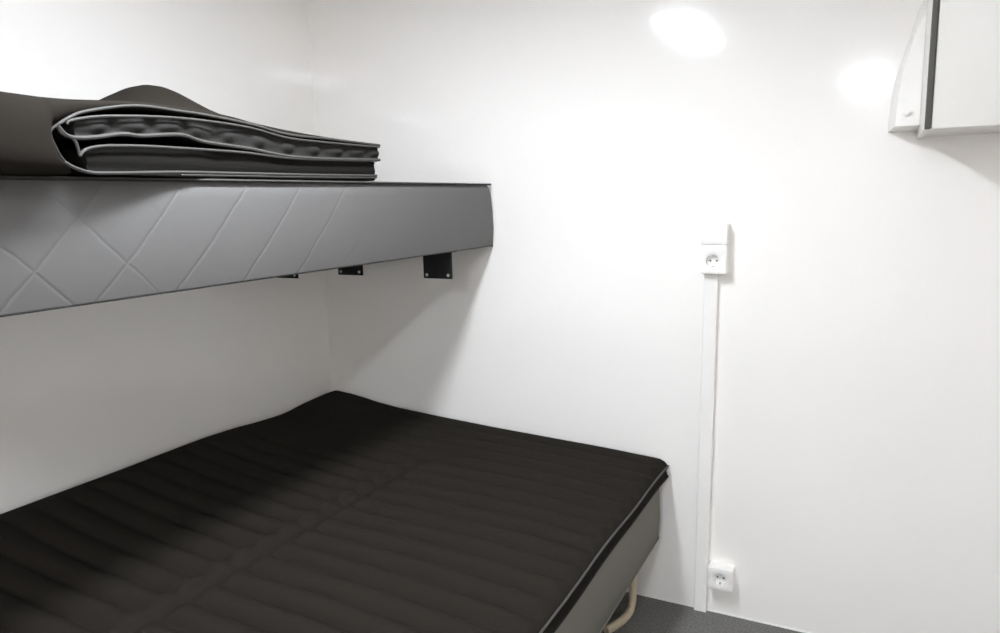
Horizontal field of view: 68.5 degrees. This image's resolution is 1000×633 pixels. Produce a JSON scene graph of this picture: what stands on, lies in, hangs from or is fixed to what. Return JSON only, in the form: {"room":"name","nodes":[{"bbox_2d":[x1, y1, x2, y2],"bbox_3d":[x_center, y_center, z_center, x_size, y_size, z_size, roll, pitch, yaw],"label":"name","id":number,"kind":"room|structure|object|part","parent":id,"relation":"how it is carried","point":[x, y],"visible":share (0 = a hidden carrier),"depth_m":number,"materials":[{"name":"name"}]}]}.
{"room":"dormitory","nodes":[
{"label":"dormitory","id":0,"kind":"room"},
{"bbox_2d":[0,0,329,513],"bbox_3d":[-1.774,0.183,1.003,0.100,2.120,4.700,3,10,27],"label":"wall","id":1,"kind":"structure","parent":0,"point":[90,392],"depth_m":2.25,"materials":[{"name":"white paint"}]},
{"bbox_2d":[0,175,492,316],"bbox_3d":[-0.830,-0.168,1.848,0.775,0.322,2.047,3,10,27],"label":"bunk bed","id":2,"kind":"object","parent":1,"relation":"attached to","point":[66,241],"visible":1,"depth_m":1.47,"materials":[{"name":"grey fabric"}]},
{"bbox_2d":[0,85,380,180],"bbox_3d":[-0.908,-0.382,1.491,0.782,0.215,1.414,3,10,27],"label":"mattress","id":3,"kind":"object","parent":2,"relation":"on","point":[141,131],"visible":1,"depth_m":1.39,"materials":[{"name":"black fabric"}]},
{"bbox_3d":[-0.771,-0.197,2.692,0.104,0.109,0.039,3,10,27],"label":"mounting plate","id":4,"kind":"part","parent":2,"relation":"part of","materials":[{"name":"black paint"}]},
{"bbox_3d":[-0.512,-0.191,2.559,0.107,0.090,0.039,3,10,27],"label":"mounting plate","id":5,"kind":"part","parent":2,"relation":"part of","materials":[{"name":"black paint"}]},
{"bbox_3d":[-0.195,-0.171,2.398,0.109,0.092,0.039,3,10,27],"label":"mounting plate","id":6,"kind":"part","parent":2,"relation":"part of","materials":[{"name":"black paint"}]},
{"bbox_2d":[309,0,999,632],"bbox_3d":[0.540,-0.090,2.378,2.750,2.120,0.100,3,10,27],"label":"wall","id":7,"kind":"structure","parent":0,"point":[855,482],"depth_m":2.26,"materials":[{"name":"white paint"}]},
{"bbox_2d":[307,0,331,391],"bbox_3d":[-0.706,-0.154,2.952,0.006,2.118,0.006,3,10,27],"label":"trim","id":8,"kind":"structure","parent":7,"relation":"attached to","point":[308,12],"depth_m":2.86,"materials":[{"name":"white"}]},
{"bbox_2d":[694,274,718,611],"bbox_3d":[0.656,0.419,2.338,0.052,1.120,0.018,3,10,27],"label":"duct","id":9,"kind":"object","parent":7,"relation":"attached to","point":[710,301],"visible":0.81,"depth_m":2.32,"materials":[{"name":"white plastic"}]},
{"bbox_2d":[701,223,729,273],"bbox_3d":[0.651,-0.205,2.218,0.076,0.151,0.044,3,10,27],"label":"power socket","id":10,"kind":"object","parent":7,"relation":"attached to","point":[715,237],"visible":1,"depth_m":2.20,"materials":[{"name":"white plastic"}]},
{"bbox_2d":[626,590,810,632],"bbox_3d":[0.540,0.961,2.501,2.749,0.006,0.002,3,10,27],"label":"baseboard","id":11,"kind":"structure","parent":7,"relation":"attached to","point":[754,620],"depth_m":2.39,"materials":[{"name":"white plastic"}]},
{"bbox_2d":[707,561,734,591],"bbox_3d":[0.713,0.838,2.366,0.080,0.073,0.044,3,10,27],"label":"power socket","id":12,"kind":"object","parent":7,"relation":"attached to","point":[720,576],"visible":1,"depth_m":2.35,"materials":[{"name":"white plastic"}]},
{"bbox_2d":[888,0,999,138],"bbox_3d":[1.304,-0.731,1.618,0.761,0.608,0.344,3,10,27],"label":"upper cabinet","id":13,"kind":"object","parent":7,"relation":"attached to","point":[947,82],"visible":1,"depth_m":1.62,"materials":[{"name":"white laminate"}]},
{"bbox_3d":[1.032,-0.519,1.863,0.017,0.017,0.010,3,10,27],"label":"knob","id":14,"kind":"part","parent":13,"relation":"part of","materials":[{"name":"white plastic"}]},
{"bbox_3d":[1.038,-0.750,1.768,0.011,0.607,0.317,3,10,27],"label":"panel","id":15,"kind":"part","parent":13,"relation":"part of","materials":[{"name":"white laminate"}]},
{"bbox_3d":[1.119,-0.714,1.537,0.339,0.608,0.024,3,10,27],"label":"door","id":16,"kind":"part","parent":13,"relation":"part of","materials":[{"name":"white laminate"}]},
{"bbox_2d":[601,592,801,632],"bbox_3d":[-0.503,1.361,0.492,2.950,0.100,4.800,3,10,27],"label":"floor","id":17,"kind":"structure","parent":0,"point":[650,615],"depth_m":2.37,"materials":[{"name":"grey carpet"}]},
{"bbox_2d":[555,489,659,632],"bbox_3d":[-0.538,0.875,1.860,1.382,0.432,2.024,3,10,27],"label":"bed","id":18,"kind":"object","parent":17,"relation":"on","point":[619,571],"visible":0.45,"depth_m":2.03,"materials":[{"name":"grey fabric"}]},
{"bbox_2d":[0,390,668,632],"bbox_3d":[-0.534,0.571,1.820,1.404,0.177,2.044,3,10,27],"label":"mattress","id":19,"kind":"object","parent":18,"relation":"on","point":[336,511],"visible":1,"depth_m":1.85,"materials":[{"name":"black fabric"}]},
{"bbox_3d":[0.389,0.874,2.342,0.159,0.239,0.028,-10,13,-44],"label":"leg","id":20,"kind":"part","parent":18,"relation":"part of","materials":[{"name":"beige metal"}]}
]}

